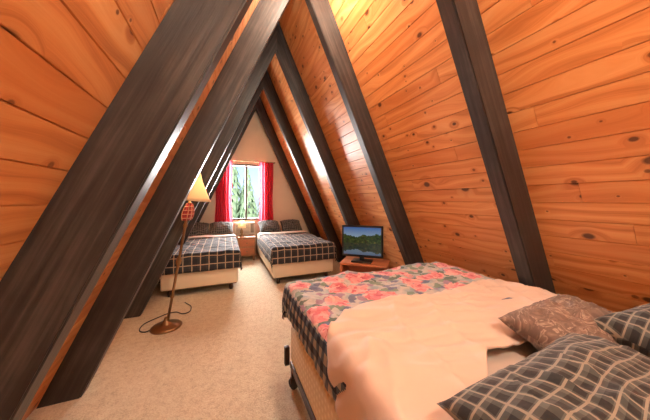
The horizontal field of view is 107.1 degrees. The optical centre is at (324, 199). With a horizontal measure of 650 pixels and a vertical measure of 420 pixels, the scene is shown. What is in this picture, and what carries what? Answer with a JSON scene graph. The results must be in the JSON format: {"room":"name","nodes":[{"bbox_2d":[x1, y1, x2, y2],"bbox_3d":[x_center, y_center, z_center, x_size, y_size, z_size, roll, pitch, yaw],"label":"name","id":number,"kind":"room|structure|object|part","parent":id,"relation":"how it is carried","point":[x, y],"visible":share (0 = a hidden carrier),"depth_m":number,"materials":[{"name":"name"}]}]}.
{"room":"attic bedroom","nodes":[
{"label":"attic bedroom","id":0,"kind":"room"},
{"bbox_2d":[0,0,259,419],"bbox_3d":[-1.092,-0.617,1.939,1.782,3.729,6.820,0,0,-23],"label":"wall","id":1,"kind":"structure","parent":0,"point":[63,63],"depth_m":0.60,"materials":[{"name":"brown wood"}]},
{"bbox_2d":[0,0,252,419],"bbox_3d":[-0.579,-0.589,0.853,1.673,3.676,0.090,0,0,-23],"label":"beam","id":2,"kind":"structure","parent":1,"relation":"attached to","point":[50,280],"depth_m":0.76,"materials":[{"name":"brown wood"}]},
{"bbox_2d":[36,0,289,408],"bbox_3d":[-0.974,-0.589,1.799,1.673,3.676,0.090,0,0,-23],"label":"beam","id":3,"kind":"structure","parent":1,"relation":"attached to","point":[75,373],"depth_m":1.68,"materials":[{"name":"brown wood"}]},
{"bbox_2d":[124,26,276,318],"bbox_3d":[-1.416,-0.589,2.861,1.673,3.676,0.090,0,0,-23],"label":"beam","id":4,"kind":"structure","parent":1,"relation":"attached to","point":[153,276],"depth_m":2.84,"materials":[{"name":"brown wood"}]},
{"bbox_2d":[158,76,263,283],"bbox_3d":[-1.851,-0.589,3.904,1.673,3.676,0.090,0,0,-23],"label":"beam","id":5,"kind":"structure","parent":1,"relation":"attached to","point":[249,109],"depth_m":3.94,"materials":[{"name":"brown wood"}]},
{"bbox_2d":[196,104,255,221],"bbox_3d":[-2.285,-0.589,4.947,1.673,3.676,0.090,0,0,-23],"label":"beam","id":6,"kind":"structure","parent":1,"relation":"attached to","point":[254,108],"depth_m":5.02,"materials":[{"name":"brown wood"}]},
{"bbox_2d":[25,255,339,419],"bbox_3d":[-0.269,1.300,2.282,3.947,0.100,7.120,0,0,-23],"label":"floor","id":7,"kind":"structure","parent":0,"point":[225,359],"depth_m":1.83,"materials":[{"name":"beige carpet"}]},
{"bbox_2d":[139,173,210,334],"bbox_3d":[-1.545,0.490,2.431,0.906,1.520,0.526,0,0,44],"label":"floor lamp","id":8,"kind":"object","parent":7,"relation":"on","point":[198,192],"visible":0.87,"depth_m":2.30,"materials":[{"name":"gold metal"}]},
{"bbox_3d":[-1.655,1.244,2.577,0.250,0.009,0.656,0,0,13],"label":"power cord","id":9,"kind":"part","parent":8,"relation":"part of","materials":[{"name":"black plastic"}]},
{"bbox_3d":[-1.276,-0.131,2.305,0.360,0.267,0.360,6,-1,-23],"label":"lamp shade","id":10,"kind":"part","parent":8,"relation":"part of","materials":[{"name":"beige fabric"}]},
{"bbox_2d":[160,221,241,296],"bbox_3d":[-1.993,0.841,4.032,1.043,0.819,1.989,0,0,-23],"label":"twin bed","id":11,"kind":"object","parent":7,"relation":"on","point":[212,256],"visible":0.74,"depth_m":3.25,"materials":[{"name":"fabric"}]},
{"bbox_2d":[189,222,208,235],"bbox_3d":[-2.493,0.578,4.658,0.460,0.234,0.400,0,29,-25],"label":"pillow","id":12,"kind":"object","parent":11,"relation":"on","point":[199,228],"depth_m":4.57,"materials":[{"name":"fabric"}]},
{"bbox_3d":[-2.002,1.155,4.051,0.880,0.020,1.840,0,0,-23],"label":"frame rail","id":13,"kind":"part","parent":11,"relation":"part of","materials":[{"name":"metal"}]},
{"bbox_2d":[162,236,241,274],"bbox_3d":[-1.906,0.824,3.825,1.037,0.312,1.538,0,0,-23],"label":"comforter","id":14,"kind":"object","parent":11,"relation":"on","point":[201,255],"depth_m":3.24,"materials":[{"name":"fabric"}]},
{"bbox_2d":[209,221,233,234],"bbox_3d":[-2.087,0.577,4.827,0.460,0.232,0.400,0,29,-19],"label":"pillow","id":15,"kind":"object","parent":11,"relation":"on","point":[216,228],"depth_m":4.72,"materials":[{"name":"fabric"}]},
{"bbox_2d":[237,235,255,259],"bbox_3d":[-1.661,1.008,5.066,0.350,0.485,0.370,0,0,-23],"label":"nightstand","id":16,"kind":"object","parent":7,"relation":"on","point":[246,244],"visible":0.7,"depth_m":4.92,"materials":[{"name":"brown wood"}]},
{"bbox_2d":[238,220,245,236],"bbox_3d":[-1.746,0.599,5.036,0.170,0.330,0.170,0,0,-23],"label":"table lamp","id":17,"kind":"object","parent":16,"relation":"on","point":[241,224],"visible":1,"depth_m":5.00,"materials":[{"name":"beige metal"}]},
{"bbox_3d":[-1.746,0.509,5.036,0.170,0.150,0.170,0,0,-23],"label":"lamp shade","id":18,"kind":"part","parent":17,"relation":"part of","materials":[{"name":"beige fabric"}]},
{"bbox_3d":[-1.599,0.880,4.917,0.290,0.140,0.012,0,0,-23],"label":"drawer","id":19,"kind":"part","parent":16,"relation":"part of","materials":[{"name":"brown wood"}]},
{"bbox_3d":[-1.599,1.050,4.917,0.290,0.140,0.012,0,0,-23],"label":"drawer","id":20,"kind":"part","parent":16,"relation":"part of","materials":[{"name":"brown wood"}]},
{"bbox_2d":[257,219,336,283],"bbox_3d":[-0.676,0.840,4.559,1.068,0.820,2.026,0,0,-23],"label":"twin bed","id":21,"kind":"object","parent":7,"relation":"on","point":[292,251],"visible":1,"depth_m":3.77,"materials":[{"name":"fabric"}]},
{"bbox_2d":[257,220,281,232],"bbox_3d":[-1.201,0.578,5.197,0.460,0.234,0.400,0,29,-25],"label":"pillow","id":22,"kind":"object","parent":21,"relation":"on","point":[264,225],"depth_m":5.10,"materials":[{"name":"fabric"}]},
{"bbox_2d":[280,219,301,230],"bbox_3d":[-0.757,0.574,5.379,0.460,0.234,0.400,0,29,-19],"label":"pillow","id":23,"kind":"object","parent":21,"relation":"on","point":[290,224],"depth_m":5.27,"materials":[{"name":"fabric"}]},
{"bbox_2d":[257,232,336,267],"bbox_3d":[-0.591,0.825,4.352,1.067,0.310,1.578,0,0,-23],"label":"comforter","id":24,"kind":"object","parent":21,"relation":"on","point":[280,249],"depth_m":3.74,"materials":[{"name":"fabric"}]},
{"bbox_3d":[-0.684,1.155,4.579,0.920,0.020,1.880,0,0,-23],"label":"frame rail","id":25,"kind":"part","parent":21,"relation":"part of","materials":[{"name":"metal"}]},
{"bbox_2d":[340,256,389,272],"bbox_3d":[0.532,1.028,3.168,0.600,0.445,0.380,0,0,19],"label":"tv stand","id":26,"kind":"object","parent":7,"relation":"on","point":[377,265],"visible":0.48,"depth_m":3.19,"materials":[{"name":"brown wood"}]},
{"bbox_3d":[0.268,1.040,3.261,0.024,0.420,0.360,0,0,19],"label":"panel","id":27,"kind":"part","parent":26,"relation":"part of","materials":[{"name":"brown wood"}]},
{"bbox_2d":[342,225,382,263],"bbox_3d":[0.485,0.569,3.138,0.540,0.470,0.180,0,0,19],"label":"television","id":28,"kind":"object","parent":26,"relation":"on","point":[362,241],"visible":1,"depth_m":3.12,"materials":[{"name":"black plastic"}]},
{"bbox_3d":[0.587,1.030,3.325,0.540,0.400,0.012,0,0,19],"label":"panel","id":29,"kind":"part","parent":26,"relation":"part of","materials":[{"name":"brown wood"}]},
{"bbox_2d":[282,262,649,419],"bbox_3d":[0.729,0.803,1.033,1.481,0.893,1.947,0,0,-23],"label":"double bed","id":30,"kind":"object","parent":7,"relation":"on","point":[434,340],"visible":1,"depth_m":0.84,"materials":[{"name":"fabric"}]},
{"bbox_3d":[0.127,1.090,0.762,0.024,0.040,1.810,0,0,-23],"label":"rail","id":31,"kind":"part","parent":30,"relation":"part of","materials":[{"name":"metal"}]},
{"bbox_2d":[282,262,559,401],"bbox_3d":[0.535,0.677,1.491,1.438,0.312,0.952,0,0,-23],"label":"quilt","id":32,"kind":"object","parent":30,"relation":"on","point":[328,315],"depth_m":1.21,"materials":[{"name":"fabric"}]},
{"bbox_2d":[436,333,649,419],"bbox_3d":[0.671,0.500,0.496,0.680,0.224,0.480,0,6,-26],"label":"plaid pillow","id":33,"kind":"object","parent":30,"relation":"on","point":[576,376],"depth_m":0.53,"materials":[{"name":"fabric"}]},
{"bbox_2d":[498,294,619,350],"bbox_3d":[0.966,0.494,0.932,0.500,0.189,0.280,0,14,-25],"label":"paisley pillow","id":34,"kind":"object","parent":30,"relation":"on","point":[540,323],"depth_m":0.88,"materials":[{"name":"brown fabric"}]},
{"bbox_2d":[593,303,649,356],"bbox_3d":[1.302,0.478,0.748,0.600,0.234,0.460,0,9,-17],"label":"plaid pillow","id":35,"kind":"object","parent":30,"relation":"on","point":[630,327],"depth_m":0.81,"materials":[{"name":"fabric"}]},
{"bbox_2d":[200,111,309,254],"bbox_3d":[-1.603,-0.616,5.485,3.407,3.732,0.120,0,0,-23],"label":"wall","id":36,"kind":"structure","parent":0,"point":[254,145],"depth_m":5.49,"materials":[{"name":"beige paint"}]},
{"bbox_2d":[234,222,254,234],"bbox_3d":[-1.766,0.620,5.293,0.430,0.260,0.106,0,0,-23],"label":"air conditioner","id":37,"kind":"object","parent":36,"relation":"attached to","point":[250,226],"visible":0.91,"depth_m":5.26,"materials":[{"name":"white plastic"}]},
{"bbox_2d":[232,164,258,166],"bbox_3d":[-1.775,-0.780,5.403,0.720,0.040,0.060,0,0,-23],"label":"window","id":38,"kind":"structure","parent":36,"relation":"in","point":[248,165],"depth_m":5.37,"materials":[{"name":"paint"}]},
{"bbox_2d":[245,166,246,217],"bbox_3d":[-1.775,-0.175,5.403,0.040,1.250,0.050,0,0,-23],"label":"frame mullion","id":39,"kind":"object","parent":38,"relation":"attached to","point":[245,166],"visible":0.89,"depth_m":5.38,"materials":[{"name":"wood"}]},
{"bbox_2d":[233,218,258,219],"bbox_3d":[-1.775,0.430,5.403,0.720,0.040,0.060,0,0,-23],"label":"sill","id":40,"kind":"structure","parent":36,"relation":"attached to","point":[233,218],"depth_m":5.37,"materials":[{"name":"white wood"}]},
{"bbox_2d":[232,160,274,163],"bbox_3d":[-1.762,-0.853,5.309,1.310,0.025,0.084,0,0,-23],"label":"curtain rod","id":41,"kind":"object","parent":36,"relation":"attached to","point":[232,160],"visible":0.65,"depth_m":5.33,"materials":[{"name":"gold metal"}]},
{"bbox_2d":[214,160,232,222],"bbox_3d":[-2.156,-0.150,5.109,0.366,1.400,0.082,0,0,-23],"label":"window curtain","id":42,"kind":"object","parent":41,"relation":"hanging from","point":[223,208],"visible":0.73,"depth_m":5.12,"materials":[{"name":"red fabric"}]},
{"bbox_2d":[259,162,273,220],"bbox_3d":[-1.330,-0.150,5.454,0.336,1.400,0.082,0,0,-23],"label":"window curtain","id":43,"kind":"object","parent":41,"relation":"hanging from","point":[265,169],"visible":0.92,"depth_m":5.45,"materials":[{"name":"red fabric"}]},
{"bbox_2d":[260,0,649,311],"bbox_3d":[0.555,-0.617,2.625,1.782,3.729,6.820,0,0,-23],"label":"wall","id":44,"kind":"structure","parent":0,"point":[573,76],"depth_m":1.48,"materials":[{"name":"brown wood"}]},
{"bbox_2d":[256,96,320,237],"bbox_3d":[-0.741,-0.589,5.590,1.673,3.676,0.090,0,0,-23],"label":"beam","id":45,"kind":"structure","parent":44,"relation":"attached to","point":[260,109],"depth_m":5.48,"materials":[{"name":"brown wood"}]},
{"bbox_2d":[263,70,345,262],"bbox_3d":[-0.322,-0.589,4.584,1.673,3.676,0.090,0,0,-23],"label":"beam","id":46,"kind":"structure","parent":44,"relation":"attached to","point":[271,94],"depth_m":4.49,"materials":[{"name":"brown wood"}]},
{"bbox_2d":[275,22,367,257],"bbox_3d":[0.113,-0.589,3.541,1.673,3.676,0.090,0,0,-23],"label":"beam","id":47,"kind":"structure","parent":44,"relation":"attached to","point":[284,56],"depth_m":3.39,"materials":[{"name":"brown wood"}]},
{"bbox_2d":[305,0,423,264],"bbox_3d":[0.547,-0.589,2.498,1.673,3.676,0.090,0,0,-23],"label":"beam","id":48,"kind":"structure","parent":44,"relation":"attached to","point":[321,13],"depth_m":2.39,"materials":[{"name":"brown wood"}]},
{"bbox_2d":[436,0,555,293],"bbox_3d":[0.999,-0.589,1.413,1.673,3.676,0.090,0,0,-23],"label":"beam","id":49,"kind":"structure","parent":44,"relation":"attached to","point":[462,22],"depth_m":1.37,"materials":[{"name":"brown wood"}]},
{"label":"outside","id":50,"kind":"structure","parent":0,"visible":0},
{"bbox_3d":[-8.888,3.800,21.332,40.000,0.100,33.780,0,0,-23],"label":"ground","id":51,"kind":"structure","parent":50,"visible":0},
{"bbox_2d":[232,166,242,217],"bbox_3d":[-5.898,0.000,14.933,3.586,7.500,3.412,0,0,-23],"label":"pine tree","id":52,"kind":"object","parent":51,"relation":"on","point":[236,192],"visible":0.09,"depth_m":14.54,"materials":[{"name":"green plant"}]},
{"bbox_2d":[235,166,258,217],"bbox_3d":[-4.230,0.950,12.870,2.427,5.600,2.536,0,0,28],"label":"pine tree","id":53,"kind":"object","parent":51,"relation":"on","point":[251,212],"visible":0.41,"depth_m":12.69,"materials":[{"name":"green plant"}]}
]}

